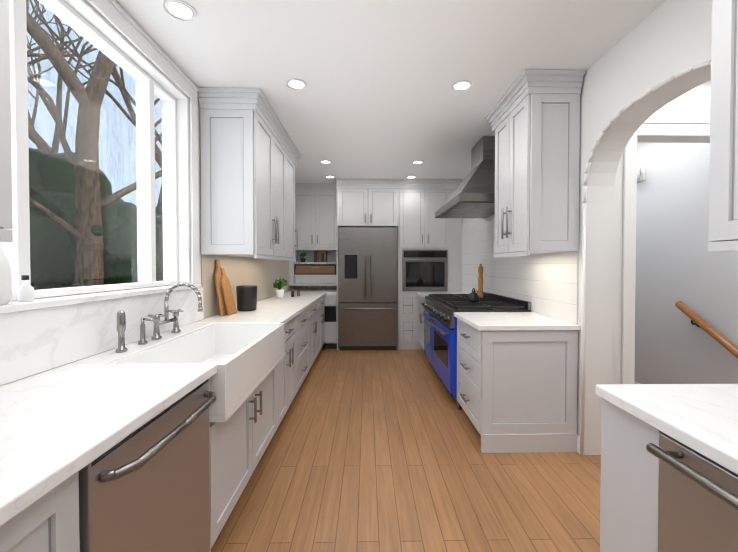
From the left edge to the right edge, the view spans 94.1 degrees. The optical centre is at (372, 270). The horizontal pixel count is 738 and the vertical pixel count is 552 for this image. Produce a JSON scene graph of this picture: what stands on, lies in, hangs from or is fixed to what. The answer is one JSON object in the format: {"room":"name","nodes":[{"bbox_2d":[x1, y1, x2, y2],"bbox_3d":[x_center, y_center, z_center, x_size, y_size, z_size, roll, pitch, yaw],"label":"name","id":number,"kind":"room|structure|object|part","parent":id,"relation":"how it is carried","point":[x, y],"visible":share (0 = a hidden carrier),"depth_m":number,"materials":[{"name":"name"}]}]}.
{"room":"kitchen","nodes":[
{"label":"kitchen","id":0,"kind":"room"},
{"bbox_2d":[84,0,290,292],"bbox_3d":[-1.440,-0.041,2.173,0.200,2.680,8.120,0,1,-1],"label":"wall","id":1,"kind":"structure","parent":0,"point":[199,169],"depth_m":2.53,"materials":[{"name":"white paint"}]},
{"bbox_2d":[0,0,12,235],"bbox_3d":[-1.088,-0.715,0.181,0.433,1.250,1.333,0,1,-1],"label":"upper cabinet","id":2,"kind":"object","parent":1,"relation":"attached to","point":[6,234],"depth_m":0.82,"materials":[{"name":"grey paint"}]},
{"bbox_2d":[2,0,198,300],"bbox_3d":[-1.403,-0.630,1.799,0.200,1.480,1.660,0,1,-1],"label":"window","id":3,"kind":"structure","parent":1,"relation":"in","point":[88,21],"depth_m":2.04,"materials":[{"name":"white paint"}]},
{"bbox_2d":[0,284,201,313],"bbox_3d":[-1.401,0.126,1.811,0.205,0.028,1.650,0,1,-1],"label":"window sill","id":4,"kind":"structure","parent":1,"relation":"attached to","point":[36,303],"depth_m":1.55,"materials":[{"name":"stone"}]},
{"bbox_2d":[0,242,11,304],"bbox_3d":[-1.343,0.006,1.215,0.096,0.225,0.096,0,1,-1],"label":"vase","id":5,"kind":"object","parent":4,"relation":"on","point":[5,281],"visible":0.94,"depth_m":1.22,"materials":[{"name":"white ceramic"}]},
{"bbox_2d":[17,275,33,301],"bbox_3d":[-1.345,0.067,1.331,0.048,0.100,0.047,0,1,-1],"label":"bottle","id":6,"kind":"object","parent":4,"relation":"on","point":[25,291],"visible":0.96,"depth_m":1.32,"materials":[{"name":"white plastic"}]},
{"bbox_2d":[0,287,203,385],"bbox_3d":[-1.300,0.287,0.514,0.018,0.251,4.368,0,1,-1],"label":"backsplash","id":7,"kind":"structure","parent":1,"relation":"attached to","point":[34,341],"depth_m":1.51,"materials":[{"name":"stone"}]},
{"bbox_2d":[197,88,288,259],"bbox_3d":[-1.132,-0.762,3.199,0.421,1.250,1.063,0,1,-1],"label":"upper cabinet","id":8,"kind":"object","parent":1,"relation":"attached to","point":[250,156],"depth_m":2.68,"materials":[{"name":"grey paint"}]},
{"bbox_2d":[201,254,292,318],"bbox_3d":[-1.370,0.009,4.362,0.010,0.688,3.328,0,1,-1],"label":"tile backsplash","id":9,"kind":"structure","parent":1,"relation":"attached to","point":[263,275],"depth_m":3.53,"materials":[{"name":"white tile"}]},
{"bbox_2d":[289,144,296,259],"bbox_3d":[-1.144,-0.773,3.891,0.421,1.250,0.573,0,1,-1],"label":"upper cabinet","id":10,"kind":"object","parent":1,"relation":"attached to","point":[292,155],"depth_m":4.00,"materials":[{"name":"grey paint"}]},
{"bbox_2d":[115,0,664,182],"bbox_3d":[0.665,-1.431,2.187,4.410,0.100,8.120,0,1,-1],"label":"ceiling","id":11,"kind":"structure","parent":0,"point":[378,97],"depth_m":2.24,"materials":[{"name":"white paint"}]},
{"bbox_2d":[163,0,196,20],"bbox_3d":[-1.014,-1.372,1.809,0.156,0.004,0.156,0,1,-1],"label":"recessed light","id":12,"kind":"object","parent":11,"relation":"in","point":[181,10],"visible":1,"depth_m":1.81,"materials":[{"name":"white plastic"}]},
{"bbox_2d":[286,78,306,89],"bbox_3d":[-0.566,-1.383,2.547,0.156,0.004,0.156,0,1,-1],"label":"recessed light","id":13,"kind":"object","parent":11,"relation":"in","point":[296,84],"visible":1,"depth_m":2.55,"materials":[{"name":"white plastic"}]},
{"bbox_2d":[320,160,331,163],"bbox_3d":[-0.609,-1.413,4.456,0.156,0.004,0.156,0,1,-1],"label":"recessed light","id":14,"kind":"object","parent":11,"relation":"in","point":[325,161],"visible":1,"depth_m":4.44,"materials":[{"name":"white plastic"}]},
{"bbox_2d":[412,160,423,163],"bbox_3d":[0.586,-1.413,4.477,0.156,0.004,0.156,0,1,-1],"label":"recessed light","id":15,"kind":"object","parent":11,"relation":"in","point":[418,162],"visible":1,"depth_m":4.48,"materials":[{"name":"white plastic"}]},
{"bbox_2d":[452,80,472,90],"bbox_3d":[0.668,-1.383,2.568,0.156,0.004,0.156,0,1,-1],"label":"recessed light","id":16,"kind":"object","parent":11,"relation":"in","point":[462,85],"visible":1,"depth_m":2.56,"materials":[{"name":"white plastic"}]},
{"bbox_2d":[211,343,600,551],"bbox_3d":[0.665,1.323,2.230,4.410,0.050,8.120,0,1,-1],"label":"floor","id":17,"kind":"structure","parent":0,"point":[372,450],"depth_m":2.13,"materials":[{"name":"brown wood"}]},
{"bbox_2d":[0,471,79,551],"bbox_3d":[-0.984,0.891,0.451,0.608,0.870,0.712,0,1,-1],"label":"base cabinet","id":18,"kind":"object","parent":17,"relation":"on","point":[48,522],"visible":0.65,"depth_m":0.71,"materials":[{"name":"grey paint"}]},
{"bbox_2d":[79,379,215,551],"bbox_3d":[-0.953,0.881,1.130,0.693,0.868,0.637,0,1,-1],"label":"dishwasher","id":19,"kind":"object","parent":17,"relation":"on","point":[145,487],"visible":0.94,"depth_m":1.07,"materials":[{"name":"silver metal"}]},
{"bbox_2d":[209,366,276,551],"bbox_3d":[-0.990,0.867,2.006,0.650,0.870,1.108,0,1,-1],"label":"base cabinet","id":20,"kind":"object","parent":17,"relation":"on","point":[240,438],"visible":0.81,"depth_m":1.81,"materials":[{"name":"grey paint"}]},
{"bbox_2d":[277,316,296,427],"bbox_3d":[-1.026,0.853,2.898,0.608,0.870,0.673,0,1,-1],"label":"base cabinet","id":21,"kind":"object","parent":17,"relation":"on","point":[287,367],"depth_m":2.91,"materials":[{"name":"grey paint"}]},
{"bbox_2d":[297,307,308,391],"bbox_3d":[-1.037,0.842,3.584,0.608,0.870,0.828,0,1,-1],"label":"base cabinet","id":22,"kind":"object","parent":17,"relation":"on","point":[304,336],"depth_m":3.59,"materials":[{"name":"grey paint"}]},
{"bbox_2d":[309,299,320,369],"bbox_3d":[-1.050,0.830,4.326,0.608,0.870,0.784,0,1,-1],"label":"base cabinet","id":23,"kind":"object","parent":17,"relation":"on","point":[315,309],"depth_m":4.40,"materials":[{"name":"grey paint"}]},
{"bbox_2d":[321,297,323,347],"bbox_3d":[-1.061,0.820,4.996,0.608,0.870,0.812,0,1,-1],"label":"base cabinet","id":24,"kind":"object","parent":17,"relation":"on","point":[322,299],"depth_m":5.16,"materials":[{"name":"grey paint"}]},
{"bbox_2d":[0,292,325,526],"bbox_3d":[-1.003,0.413,1.866,0.658,0.038,7.058,0,1,-1],"label":"countertop","id":25,"kind":"structure","parent":24,"relation":"on","point":[59,425],"depth_m":1.05,"materials":[{"name":"stone"}]},
{"bbox_2d":[115,282,202,352],"bbox_3d":[-1.151,0.231,1.933,0.258,0.320,0.549,0,1,-1],"label":"faucet","id":26,"kind":"object","parent":25,"relation":"on","point":[121,324],"visible":1,"depth_m":1.95,"materials":[{"name":"silver metal"}]},
{"bbox_2d":[105,323,284,421],"bbox_3d":[-0.906,0.521,2.011,0.522,0.251,1.066,0,1,-1],"label":"farmhouse sink","id":27,"kind":"object","parent":25,"relation":"in","point":[246,358],"visible":0.65,"depth_m":1.98,"materials":[{"name":"white ceramic"}]},
{"bbox_2d":[214,260,236,315],"bbox_3d":[-1.270,0.140,2.949,0.132,0.470,0.200,0,1,-1],"label":"cutting boards","id":28,"kind":"object","parent":25,"relation":"on","point":[225,297],"visible":1,"depth_m":2.91,"materials":[{"name":"brown wood"}]},
{"bbox_2d":[236,285,256,310],"bbox_3d":[-1.188,0.254,3.242,0.190,0.233,0.190,0,1,-1],"label":"canister","id":29,"kind":"object","parent":25,"relation":"on","point":[246,297],"visible":1,"depth_m":3.17,"materials":[{"name":"black metal"}]},
{"bbox_2d":[273,278,287,297],"bbox_3d":[-1.207,0.218,4.472,0.196,0.265,0.122,0,1,-1],"label":"potted plant","id":30,"kind":"object","parent":25,"relation":"on","point":[280,283],"visible":1,"depth_m":4.44,"materials":[{"name":"green plant"}]},
{"bbox_2d":[291,289,299,296],"bbox_3d":[-1.052,0.299,4.686,0.044,0.098,0.144,1,1,36],"label":"shakers","id":31,"kind":"object","parent":25,"relation":"on","point":[292,293],"visible":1,"depth_m":4.64,"materials":[{"name":"black metal"}]},
{"bbox_2d":[324,295,336,348],"bbox_3d":[-0.981,0.808,5.727,0.810,0.870,0.652,0,1,-1],"label":"base cabinet","id":32,"kind":"object","parent":17,"relation":"on","point":[330,300],"depth_m":5.41,"materials":[{"name":"grey paint"}]},
{"bbox_2d":[285,290,336,294],"bbox_3d":[-0.981,0.352,5.723,0.810,0.038,0.646,0,1,-1],"label":"countertop","id":33,"kind":"structure","parent":32,"relation":"on","point":[331,292],"depth_m":5.60,"materials":[{"name":"stone"}]},
{"bbox_3d":[-0.667,0.843,5.418,0.182,0.570,0.022,0,1,-1],"label":"microwave drawer","id":34,"kind":"part","parent":32,"relation":"part of","materials":[{"name":"white wood"}]},
{"bbox_2d":[336,179,399,349],"bbox_3d":[-0.080,-0.095,5.700,0.987,2.677,0.708,0,1,-1],"label":"tall cabinet","id":35,"kind":"object","parent":17,"relation":"on","point":[367,202],"visible":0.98,"depth_m":5.40,"materials":[{"name":"grey paint"}]},
{"bbox_2d":[338,227,397,349],"bbox_3d":[-0.079,0.279,5.665,0.923,1.930,0.733,0,1,-1],"label":"refrigerator","id":36,"kind":"object","parent":17,"relation":"on","point":[367,288],"visible":1,"depth_m":5.36,"materials":[{"name":"silver metal"}]},
{"bbox_2d":[419,296,424,349],"bbox_3d":[1.075,0.819,5.030,0.686,0.870,0.816,0,1,-1],"label":"base cabinet","id":37,"kind":"object","parent":17,"relation":"on","point":[421,319],"depth_m":5.15,"materials":[{"name":"grey paint"}]},
{"bbox_2d":[417,292,580,330],"bbox_3d":[1.085,0.381,3.929,0.728,0.038,3.003,0,1,-1],"label":"countertop","id":38,"kind":"structure","parent":37,"relation":"on","point":[506,321],"depth_m":2.60,"materials":[{"name":"stone"}]},
{"bbox_2d":[399,179,462,348],"bbox_3d":[0.911,-0.095,5.717,0.991,2.677,0.708,0,1,-1],"label":"tall cabinet","id":39,"kind":"object","parent":17,"relation":"on","point":[421,202],"visible":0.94,"depth_m":5.42,"materials":[{"name":"grey paint"}]},
{"bbox_2d":[402,250,447,290],"bbox_3d":[0.823,-0.007,5.398,0.715,0.650,0.086,0,1,-1],"label":"built-in oven","id":40,"kind":"object","parent":39,"relation":"in","point":[424,270],"visible":1,"depth_m":5.41,"materials":[{"name":"silver metal"}]},
{"bbox_2d":[420,290,530,409],"bbox_3d":[1.033,0.772,3.878,0.799,1.000,1.472,0,1,-1],"label":"range","id":41,"kind":"object","parent":17,"relation":"on","point":[440,335],"visible":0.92,"depth_m":3.46,"materials":[{"name":"blue metal"}]},
{"bbox_2d":[468,288,479,301],"bbox_3d":[1.057,0.249,3.582,0.124,0.142,0.158,0,1,-1],"label":"kettle","id":42,"kind":"object","parent":41,"relation":"on","point":[473,296],"visible":1,"depth_m":3.56,"materials":[{"name":"black metal"}]},
{"bbox_2d":[478,263,483,297],"bbox_3d":[1.250,0.114,3.982,0.068,0.400,0.066,0,1,-1],"label":"pepper mill","id":43,"kind":"object","parent":41,"relation":"on","point":[480,282],"visible":0.98,"depth_m":3.96,"materials":[{"name":"brown wood"}]},
{"bbox_2d":[457,318,577,452],"bbox_3d":[1.113,0.854,2.795,0.686,0.870,0.688,0,1,-1],"label":"base cabinet","id":44,"kind":"object","parent":17,"relation":"on","point":[516,391],"depth_m":2.46,"materials":[{"name":"grey paint"}]},
{"bbox_2d":[600,398,662,551],"bbox_3d":[1.154,0.880,1.128,0.661,0.870,0.250,0,1,-1],"label":"base cabinet","id":45,"kind":"object","parent":17,"relation":"on","point":[629,488],"visible":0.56,"depth_m":1.08,"materials":[{"name":"grey paint"}]},
{"bbox_2d":[595,384,737,474],"bbox_3d":[1.168,0.445,-0.197,0.703,0.038,2.858,0,1,-1],"label":"countertop","id":46,"kind":"structure","parent":45,"relation":"on","point":[702,419],"depth_m":1.01,"materials":[{"name":"stone"}]},
{"bbox_2d":[646,433,737,551],"bbox_3d":[1.125,0.888,0.686,0.735,0.868,0.626,0,1,-1],"label":"dishwasher","id":47,"kind":"object","parent":17,"relation":"on","point":[697,502],"visible":0.92,"depth_m":0.87,"materials":[{"name":"silver metal"}]},
{"bbox_2d":[462,0,711,454],"bbox_3d":[1.580,-0.042,2.224,0.200,2.680,8.120,0,1,-1],"label":"wall","id":48,"kind":"structure","parent":0,"point":[665,40],"depth_m":2.25,"materials":[{"name":"white paint"}]},
{"bbox_2d":[435,136,494,217],"bbox_3d":[1.116,-1.026,3.767,0.646,0.752,1.150,0,1,-1],"label":"range hood","id":49,"kind":"object","parent":48,"relation":"attached to","point":[472,195],"visible":0.58,"depth_m":3.53,"materials":[{"name":"silver metal"}]},
{"bbox_2d":[462,215,578,323],"bbox_3d":[1.438,-0.165,4.266,0.010,1.038,3.610,0,1,-1],"label":"backsplash","id":50,"kind":"structure","parent":48,"relation":"attached to","point":[546,284],"depth_m":3.31,"materials":[{"name":"white tile"}]},
{"bbox_2d":[485,69,585,257],"bbox_3d":[1.246,-0.751,2.763,0.421,1.272,0.790,0,1,-1],"label":"upper cabinet","id":51,"kind":"object","parent":48,"relation":"attached to","point":[532,118],"visible":1,"depth_m":2.44,"materials":[{"name":"grey paint"}]},
{"bbox_2d":[577,381,639,453],"bbox_3d":[2.097,1.220,3.378,1.303,0.120,5.450,0,1,-1],"label":"baseboard","id":52,"kind":"structure","parent":48,"relation":"attached to","point":[578,443],"depth_m":2.44,"materials":[{"name":"white paint"}]},
{"bbox_2d":[580,60,710,455],"bbox_3d":[1.481,0.166,1.832,0.021,2.277,1.157,0,1,-1],"label":"door frame","id":53,"kind":"structure","parent":48,"relation":"attached to","point":[646,93],"depth_m":2.38,"materials":[{"name":"white paint"}]},
{"bbox_2d":[708,0,737,247],"bbox_3d":[1.316,-0.719,0.776,0.373,1.260,0.777,0,1,-1],"label":"upper cabinet","id":54,"kind":"object","parent":48,"relation":"attached to","point":[723,202],"depth_m":1.10,"materials":[{"name":"grey paint"}]},
{"bbox_2d":[612,80,710,383],"bbox_3d":[2.220,-0.047,2.535,1.086,2.680,0.120,0,1,-1],"label":"wall","id":55,"kind":"structure","parent":0,"point":[693,104],"depth_m":2.46,"materials":[{"name":"white paint"}]},
{"bbox_2d":[621,120,709,383],"bbox_3d":[2.270,0.114,2.464,0.988,2.361,0.026,0,1,-1],"label":"door frame","id":56,"kind":"structure","parent":55,"relation":"attached to","point":[673,128],"depth_m":2.44,"materials":[{"name":"white paint"}]},
{"bbox_2d":[634,142,737,383],"bbox_3d":[2.820,-0.042,2.245,0.100,2.680,8.120,0,1,-1],"label":"wall","id":57,"kind":"structure","parent":0,"point":[676,260],"depth_m":3.09,"materials":[{"name":"grey paint"}]},
{"bbox_2d":[637,165,645,181],"bbox_3d":[2.672,-0.992,3.518,0.148,0.140,0.130,0,1,-1],"label":"lamp","id":58,"kind":"object","parent":57,"relation":"attached to","point":[641,173],"visible":0.35,"depth_m":3.47,"materials":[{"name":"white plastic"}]},
{"bbox_2d":[675,301,737,358],"bbox_3d":[2.716,0.685,2.430,0.098,0.820,1.230,0,1,-1],"label":"handrail","id":59,"kind":"object","parent":57,"relation":"attached to","point":[716,335],"visible":1,"depth_m":2.74,"materials":[{"name":"brown wood"}]},
{"bbox_3d":[0.698,-0.104,6.169,4.210,2.680,0.200,0,1,-1],"label":"wall","id":60,"kind":"structure","parent":0,"visible":0},
{"bbox_2d":[289,248,336,285],"bbox_3d":[-0.983,-0.069,5.864,0.810,0.620,0.326,0,1,-1],"label":"shelf niche","id":61,"kind":"object","parent":60,"relation":"attached to","point":[312,280],"visible":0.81,"depth_m":5.71,"materials":[{"name":"grey paint"}]},
{"bbox_2d":[299,252,306,261],"bbox_3d":[-1.181,-0.235,5.815,0.130,0.180,0.088,0,1,-1],"label":"potted plant","id":62,"kind":"object","parent":61,"relation":"in","point":[303,254],"visible":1,"depth_m":5.79,"materials":[{"name":"green plant"}]},
{"bbox_2d":[295,265,335,274],"bbox_3d":[-0.960,-0.022,5.827,0.674,0.163,0.271,0,1,-1],"label":"basket","id":63,"kind":"object","parent":61,"relation":"in","point":[315,269],"visible":0.98,"depth_m":5.71,"materials":[{"name":"brown wood"}]},
{"bbox_2d":[314,251,326,261],"bbox_3d":[-0.882,-0.243,5.825,0.200,0.195,0.190,0,1,-1],"label":"books","id":64,"kind":"object","parent":61,"relation":"in","point":[320,256],"visible":1,"depth_m":5.73,"materials":[{"name":"brown paper"}]},
{"bbox_2d":[293,286,336,289],"bbox_3d":[-0.987,0.272,6.040,0.811,0.108,0.010,0,1,-1],"label":"backsplash","id":65,"kind":"structure","parent":60,"relation":"attached to","point":[311,287],"depth_m":6.03,"materials":[{"name":"beige tile"}]},
{"bbox_2d":[295,183,336,247],"bbox_3d":[-0.983,-0.908,5.827,0.810,1.055,0.398,0,1,-1],"label":"upper cabinet","id":66,"kind":"object","parent":60,"relation":"attached to","point":[316,214],"visible":0.92,"depth_m":5.70,"materials":[{"name":"grey paint"}]},
{"label":"outside","id":67,"kind":"structure","parent":0,"visible":0},
{"bbox_2d":[26,0,162,289],"bbox_3d":[-13.826,-14.474,19.481,24.906,33.000,100.000,0,1,-1],"label":"window view","id":68,"kind":"object","parent":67,"point":[61,160],"depth_m":8.70,"materials":[{"name":"green plant"}]}
]}

